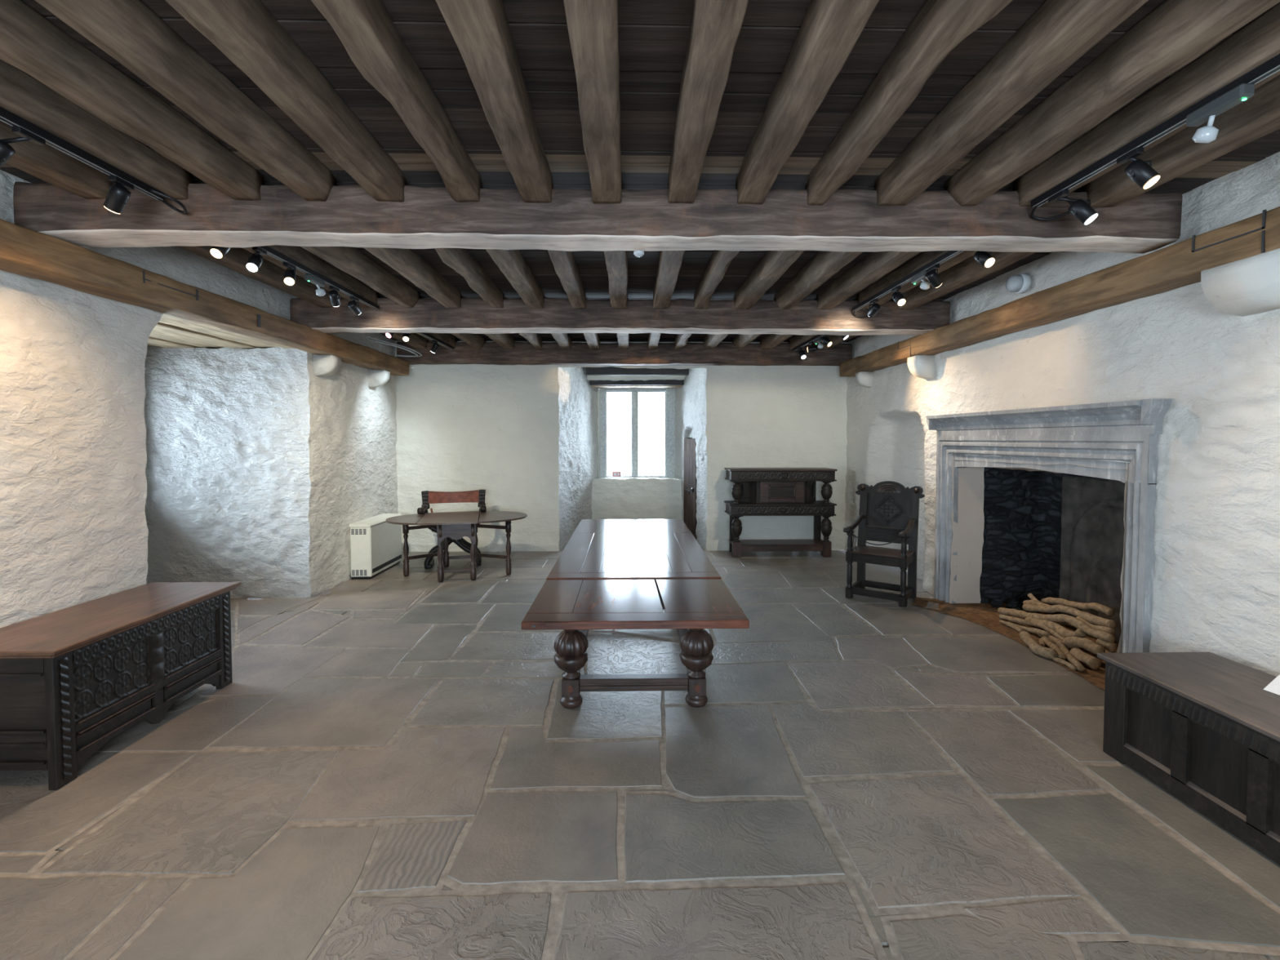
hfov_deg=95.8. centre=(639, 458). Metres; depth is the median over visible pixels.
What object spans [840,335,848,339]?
track spotlight
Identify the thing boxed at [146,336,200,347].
board
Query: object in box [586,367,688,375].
lintel beam
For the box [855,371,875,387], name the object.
stone corbel
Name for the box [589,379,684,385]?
lintel beam
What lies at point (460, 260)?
joist
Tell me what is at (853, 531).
rope
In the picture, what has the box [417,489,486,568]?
chair
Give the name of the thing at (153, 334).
board
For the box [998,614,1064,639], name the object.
branch
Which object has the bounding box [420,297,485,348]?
joist
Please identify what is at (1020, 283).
light
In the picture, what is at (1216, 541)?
wall
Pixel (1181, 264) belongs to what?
wall plate
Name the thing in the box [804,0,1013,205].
joist
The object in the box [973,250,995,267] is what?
track spotlight
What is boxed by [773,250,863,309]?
joist
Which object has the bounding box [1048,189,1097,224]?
track spotlight
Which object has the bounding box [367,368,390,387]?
stone corbel
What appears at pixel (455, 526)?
table
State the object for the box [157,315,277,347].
board
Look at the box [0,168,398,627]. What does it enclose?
wall
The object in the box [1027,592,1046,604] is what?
branch
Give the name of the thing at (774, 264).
joist
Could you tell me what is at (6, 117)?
track
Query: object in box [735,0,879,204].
joist
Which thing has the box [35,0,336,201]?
joist
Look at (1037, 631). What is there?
branch
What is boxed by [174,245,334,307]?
joist
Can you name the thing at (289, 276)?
track spotlight
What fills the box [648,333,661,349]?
joist
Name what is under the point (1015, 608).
rubble stone
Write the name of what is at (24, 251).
wall plate
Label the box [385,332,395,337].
track spotlight
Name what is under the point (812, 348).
track spotlight
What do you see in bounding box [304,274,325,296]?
emergency light
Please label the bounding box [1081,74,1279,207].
joist
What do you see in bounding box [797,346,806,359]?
track spotlight
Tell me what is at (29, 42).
joist
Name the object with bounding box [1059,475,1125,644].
wall
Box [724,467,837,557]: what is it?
sideboard
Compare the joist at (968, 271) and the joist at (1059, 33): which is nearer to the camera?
the joist at (1059, 33)
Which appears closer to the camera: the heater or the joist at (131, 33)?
the joist at (131, 33)
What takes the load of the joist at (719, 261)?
attached to the ceiling
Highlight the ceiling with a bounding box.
[0,0,1279,342]
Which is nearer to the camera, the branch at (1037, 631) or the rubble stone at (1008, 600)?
the branch at (1037, 631)
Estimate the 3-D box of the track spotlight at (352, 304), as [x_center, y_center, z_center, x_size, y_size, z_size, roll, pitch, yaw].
[-2.399,-1.285,4.864,0.086,0.139,0.127,0,2,-1]
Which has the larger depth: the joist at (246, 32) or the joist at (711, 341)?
the joist at (711, 341)
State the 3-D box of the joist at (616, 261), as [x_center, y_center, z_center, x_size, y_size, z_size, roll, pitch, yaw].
[-0.173,-1.448,4.350,0.163,0.158,2.240,0,2,-1]
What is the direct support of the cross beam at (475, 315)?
attached to the ceiling
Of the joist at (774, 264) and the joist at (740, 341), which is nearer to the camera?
the joist at (774, 264)
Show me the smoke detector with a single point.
(637, 253)
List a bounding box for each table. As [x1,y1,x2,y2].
[386,511,527,582]
[521,519,749,708]
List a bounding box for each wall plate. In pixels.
[0,218,409,375]
[840,206,1279,377]
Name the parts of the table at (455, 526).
gate leg, gate rail, gate rail, leg, leg, leg, leg, gate rail, gate rail, gate leg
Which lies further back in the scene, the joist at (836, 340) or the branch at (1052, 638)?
the joist at (836, 340)
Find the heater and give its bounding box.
[349,513,401,578]
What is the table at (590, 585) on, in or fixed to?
on the floor
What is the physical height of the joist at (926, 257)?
0.164 m
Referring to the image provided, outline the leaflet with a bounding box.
[1262,675,1279,695]
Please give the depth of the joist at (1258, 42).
2.23 m
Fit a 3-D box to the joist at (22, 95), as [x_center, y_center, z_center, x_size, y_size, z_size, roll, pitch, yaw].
[-2.369,-1.361,1.852,0.172,0.159,2.291,0,2,-1]
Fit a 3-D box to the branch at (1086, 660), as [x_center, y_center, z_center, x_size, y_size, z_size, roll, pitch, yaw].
[3.137,1.410,4.093,0.095,0.097,0.213,0,2,4]
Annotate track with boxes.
[0,106,187,213]
[257,245,379,309]
[417,332,453,349]
[792,334,823,351]
[851,250,963,318]
[1031,53,1279,220]
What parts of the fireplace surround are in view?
mantel cornice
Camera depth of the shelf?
7.86 m
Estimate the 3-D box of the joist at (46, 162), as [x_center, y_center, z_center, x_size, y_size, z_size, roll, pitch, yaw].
[-2.735,-1.362,1.844,0.156,0.161,2.290,0,2,-1]
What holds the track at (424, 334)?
attached to the joist at (446, 338)
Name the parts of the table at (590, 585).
leg, leg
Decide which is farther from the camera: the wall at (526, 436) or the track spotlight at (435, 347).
the wall at (526, 436)
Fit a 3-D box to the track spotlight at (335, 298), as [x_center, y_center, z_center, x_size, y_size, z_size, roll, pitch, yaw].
[-2.392,-1.270,4.534,0.086,0.146,0.124,0,2,-1]
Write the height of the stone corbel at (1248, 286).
0.245 m
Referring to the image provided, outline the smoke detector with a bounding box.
[633,250,644,257]
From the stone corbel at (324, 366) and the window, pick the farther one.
the window
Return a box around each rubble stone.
[988,599,1004,607]
[1004,598,1016,605]
[1005,600,1023,609]
[1012,607,1023,611]
[1044,604,1059,614]
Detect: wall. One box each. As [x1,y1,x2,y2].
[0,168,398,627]
[396,341,847,551]
[845,153,1279,676]
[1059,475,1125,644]
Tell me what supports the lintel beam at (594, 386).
attached to the wall at (526, 436)
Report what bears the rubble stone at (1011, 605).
on the floor
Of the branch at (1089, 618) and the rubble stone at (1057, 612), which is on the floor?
the rubble stone at (1057, 612)
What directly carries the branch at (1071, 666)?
on the floor
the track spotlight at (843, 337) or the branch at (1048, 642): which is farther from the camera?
the track spotlight at (843, 337)
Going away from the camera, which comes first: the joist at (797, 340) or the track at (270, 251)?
the track at (270, 251)
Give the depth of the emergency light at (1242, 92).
2.03 m
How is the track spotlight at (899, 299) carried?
attached to the track at (949, 254)
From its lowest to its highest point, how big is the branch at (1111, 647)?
0.073 m
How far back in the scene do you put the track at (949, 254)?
4.37 m
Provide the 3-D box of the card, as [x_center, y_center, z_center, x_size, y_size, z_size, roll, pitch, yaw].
[-0.406,0.267,10.076,0.155,0.090,0.008,0,2,-1]
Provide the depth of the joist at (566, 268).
4.42 m
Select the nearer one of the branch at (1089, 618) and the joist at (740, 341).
the branch at (1089, 618)
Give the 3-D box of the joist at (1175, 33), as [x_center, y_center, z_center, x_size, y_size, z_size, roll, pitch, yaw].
[1.712,-1.365,1.933,0.161,0.162,2.290,0,2,-1]
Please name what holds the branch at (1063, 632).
on the branch at (1044, 627)
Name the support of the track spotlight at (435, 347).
attached to the track at (424, 334)
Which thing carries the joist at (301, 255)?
attached to the ceiling
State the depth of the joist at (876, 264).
4.50 m
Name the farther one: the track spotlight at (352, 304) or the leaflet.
the track spotlight at (352, 304)
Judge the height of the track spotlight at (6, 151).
0.148 m
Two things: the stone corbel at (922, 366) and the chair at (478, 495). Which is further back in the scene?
the chair at (478, 495)
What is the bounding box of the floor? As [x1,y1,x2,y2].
[0,545,1279,959]
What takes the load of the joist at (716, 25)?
attached to the ceiling
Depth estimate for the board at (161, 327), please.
5.08 m
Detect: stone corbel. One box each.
[313,354,341,377]
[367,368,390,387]
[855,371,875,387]
[906,355,935,379]
[1200,247,1279,317]
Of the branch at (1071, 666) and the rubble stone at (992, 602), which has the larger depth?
the rubble stone at (992, 602)
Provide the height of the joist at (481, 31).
0.159 m
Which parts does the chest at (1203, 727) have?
corner post, panel, frame, lid, frame, frame, panel, frame, panel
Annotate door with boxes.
[683,438,697,538]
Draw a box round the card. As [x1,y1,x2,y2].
[612,471,621,476]
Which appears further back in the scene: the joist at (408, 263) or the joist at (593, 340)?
the joist at (593, 340)
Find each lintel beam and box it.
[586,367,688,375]
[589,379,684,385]
[591,385,681,388]
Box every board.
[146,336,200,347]
[149,330,223,348]
[151,321,255,347]
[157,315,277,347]
[162,313,290,347]
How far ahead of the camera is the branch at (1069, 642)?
4.15 m
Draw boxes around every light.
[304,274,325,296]
[813,337,823,348]
[911,270,930,289]
[1005,273,1031,293]
[1186,83,1254,142]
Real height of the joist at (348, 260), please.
0.159 m
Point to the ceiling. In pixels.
(654, 34)
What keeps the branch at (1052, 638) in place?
on the floor
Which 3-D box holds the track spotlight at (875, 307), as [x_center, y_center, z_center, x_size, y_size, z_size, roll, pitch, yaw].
[2.001,-1.289,4.952,0.087,0.136,0.128,0,2,-1]
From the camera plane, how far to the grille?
7.01 m
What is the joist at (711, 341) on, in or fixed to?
attached to the ceiling
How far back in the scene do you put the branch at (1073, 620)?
4.45 m
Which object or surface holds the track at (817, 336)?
attached to the joist at (797, 340)
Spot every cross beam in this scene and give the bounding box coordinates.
[13,182,1182,253]
[289,297,950,335]
[396,341,852,365]
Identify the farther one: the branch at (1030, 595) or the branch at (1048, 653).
the branch at (1030, 595)
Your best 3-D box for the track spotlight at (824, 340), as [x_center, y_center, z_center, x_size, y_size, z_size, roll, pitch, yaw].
[2.110,-1.341,6.549,0.078,0.145,0.125,-1,2,-34]
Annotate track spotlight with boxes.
[0,125,45,168]
[102,175,133,213]
[209,245,231,258]
[245,246,266,271]
[283,262,296,285]
[328,285,340,306]
[347,296,361,315]
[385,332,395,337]
[402,333,410,341]
[430,340,439,353]
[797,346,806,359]
[807,341,817,352]
[821,334,831,346]
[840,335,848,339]
[866,298,880,316]
[891,285,906,306]
[924,264,942,288]
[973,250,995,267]
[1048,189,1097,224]
[1116,146,1159,189]
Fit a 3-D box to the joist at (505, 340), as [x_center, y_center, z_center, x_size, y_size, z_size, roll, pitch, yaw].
[-1.759,-1.532,6.772,0.151,0.160,2.251,0,2,-1]
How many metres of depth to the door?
9.18 m
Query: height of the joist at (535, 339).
0.159 m
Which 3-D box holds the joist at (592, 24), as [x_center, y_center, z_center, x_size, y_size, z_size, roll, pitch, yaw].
[-0.148,-1.363,1.896,0.159,0.164,2.290,0,2,-1]
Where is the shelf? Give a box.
[724,500,836,506]
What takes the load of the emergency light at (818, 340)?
attached to the track at (817, 336)
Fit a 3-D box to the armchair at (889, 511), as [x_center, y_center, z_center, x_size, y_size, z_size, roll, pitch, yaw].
[2.428,0.818,5.816,0.670,1.160,0.596,2,3,37]
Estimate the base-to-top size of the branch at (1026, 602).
0.089 m
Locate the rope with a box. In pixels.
[849,531,909,550]
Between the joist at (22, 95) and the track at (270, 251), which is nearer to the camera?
the joist at (22, 95)
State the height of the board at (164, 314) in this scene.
0.077 m
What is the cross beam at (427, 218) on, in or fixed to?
attached to the ceiling
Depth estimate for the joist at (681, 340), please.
7.33 m
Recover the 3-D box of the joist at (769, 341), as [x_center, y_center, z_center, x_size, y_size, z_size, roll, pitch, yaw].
[1.744,-1.535,6.842,0.151,0.158,2.251,0,2,-1]
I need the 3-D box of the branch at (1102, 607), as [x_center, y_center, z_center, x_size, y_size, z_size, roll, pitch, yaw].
[3.528,1.189,4.696,0.069,0.182,0.724,0,2,-1]
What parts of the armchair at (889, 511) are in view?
leg, arm, post, seat rail, seat, rail, diamond panel, crest rail, leg, arm, seat rail, post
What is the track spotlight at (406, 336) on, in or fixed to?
attached to the track at (424, 334)
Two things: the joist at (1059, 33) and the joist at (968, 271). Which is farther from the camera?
the joist at (968, 271)
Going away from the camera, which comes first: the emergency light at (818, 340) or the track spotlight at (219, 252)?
the track spotlight at (219, 252)
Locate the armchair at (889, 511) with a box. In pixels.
[843,480,924,607]
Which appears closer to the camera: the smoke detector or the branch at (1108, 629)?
the smoke detector
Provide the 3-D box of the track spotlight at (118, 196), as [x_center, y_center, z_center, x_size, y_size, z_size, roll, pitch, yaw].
[-2.396,-1.203,2.652,0.117,0.149,0.100,0,2,-1]
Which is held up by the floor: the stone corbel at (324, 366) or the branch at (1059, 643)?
the branch at (1059, 643)
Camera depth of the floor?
2.49 m
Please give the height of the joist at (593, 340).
0.160 m
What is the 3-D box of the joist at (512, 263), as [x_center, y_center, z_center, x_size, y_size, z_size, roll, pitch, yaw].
[-0.946,-1.447,4.334,0.158,0.159,2.240,0,2,-1]
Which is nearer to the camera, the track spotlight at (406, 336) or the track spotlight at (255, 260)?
the track spotlight at (255, 260)
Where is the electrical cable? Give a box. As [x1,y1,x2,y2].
[365,335,422,356]
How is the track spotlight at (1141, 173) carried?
attached to the track at (1272, 66)
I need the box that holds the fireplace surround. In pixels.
[926,399,1170,652]
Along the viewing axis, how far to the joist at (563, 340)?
7.30 m
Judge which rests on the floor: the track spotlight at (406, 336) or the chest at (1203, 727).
the chest at (1203, 727)
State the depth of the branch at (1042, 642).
4.45 m
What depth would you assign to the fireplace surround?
3.94 m
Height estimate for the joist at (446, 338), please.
0.159 m
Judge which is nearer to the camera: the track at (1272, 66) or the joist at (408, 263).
the track at (1272, 66)
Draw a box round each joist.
[0,0,264,200]
[0,59,193,199]
[0,120,114,199]
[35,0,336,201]
[164,0,407,202]
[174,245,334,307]
[241,244,378,307]
[301,246,420,307]
[311,0,482,202]
[363,247,462,307]
[382,333,427,348]
[415,332,456,348]
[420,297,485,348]
[434,248,503,307]
[435,0,553,203]
[484,333,515,348]
[485,248,544,308]
[518,333,542,349]
[547,249,585,309]
[551,333,571,349]
[563,0,622,204]
[583,298,599,349]
[604,250,627,309]
[616,333,629,349]
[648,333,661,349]
[653,250,684,309]
[667,0,748,203]
[675,333,691,349]
[693,249,739,309]
[703,333,728,349]
[732,333,760,349]
[733,250,804,309]
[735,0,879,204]
[760,333,792,349]
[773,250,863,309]
[788,334,817,350]
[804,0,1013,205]
[816,251,920,309]
[817,300,894,349]
[856,250,977,310]
[874,0,1148,205]
[897,251,1035,310]
[944,0,1279,206]
[1013,2,1279,207]
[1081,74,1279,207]
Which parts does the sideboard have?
post, canted panel frame, canted panel frame, canted panel frame, canted panel frame, cupboard door, panel moulding, panel moulding, canted panel frame, canted panel frame, canted panel frame, canted panel frame, post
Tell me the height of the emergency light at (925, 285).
0.125 m
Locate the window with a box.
[599,387,675,479]
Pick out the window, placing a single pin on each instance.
(669, 394)
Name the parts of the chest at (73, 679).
panel, corner post, carved panel, plinth panel, moulding, moulding, moulding, moulding, lid, frame, frame, frame, frame, frame, plinth panel, carved panel, moulding, moulding, moulding, moulding, corner post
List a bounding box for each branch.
[997,607,1115,642]
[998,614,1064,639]
[998,620,1024,633]
[1004,622,1050,636]
[1021,631,1056,659]
[1022,603,1118,628]
[1023,600,1048,605]
[1024,616,1088,638]
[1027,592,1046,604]
[1037,634,1071,651]
[1038,637,1045,647]
[1040,597,1115,617]
[1042,636,1066,660]
[1053,656,1076,671]
[1054,640,1084,671]
[1062,636,1106,653]
[1070,647,1099,669]
[1076,616,1116,634]
[1097,639,1116,652]
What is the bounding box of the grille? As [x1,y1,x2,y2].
[372,554,401,573]
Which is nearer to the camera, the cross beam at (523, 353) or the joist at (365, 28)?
the joist at (365, 28)
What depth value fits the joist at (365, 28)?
2.03 m
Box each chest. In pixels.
[0,582,241,790]
[1097,652,1279,864]
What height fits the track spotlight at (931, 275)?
0.143 m
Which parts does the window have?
casement frame, casement frame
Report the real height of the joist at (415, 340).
0.160 m
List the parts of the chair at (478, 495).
arm, post, foot rail, leg, leg, leg, leg, post, arm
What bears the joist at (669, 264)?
attached to the ceiling
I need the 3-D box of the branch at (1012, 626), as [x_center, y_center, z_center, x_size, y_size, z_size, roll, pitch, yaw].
[3.127,1.408,4.867,0.049,0.039,0.284,0,2,-1]
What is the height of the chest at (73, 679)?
0.655 m
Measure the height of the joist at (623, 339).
0.160 m
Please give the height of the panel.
0.534 m
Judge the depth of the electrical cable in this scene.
6.81 m

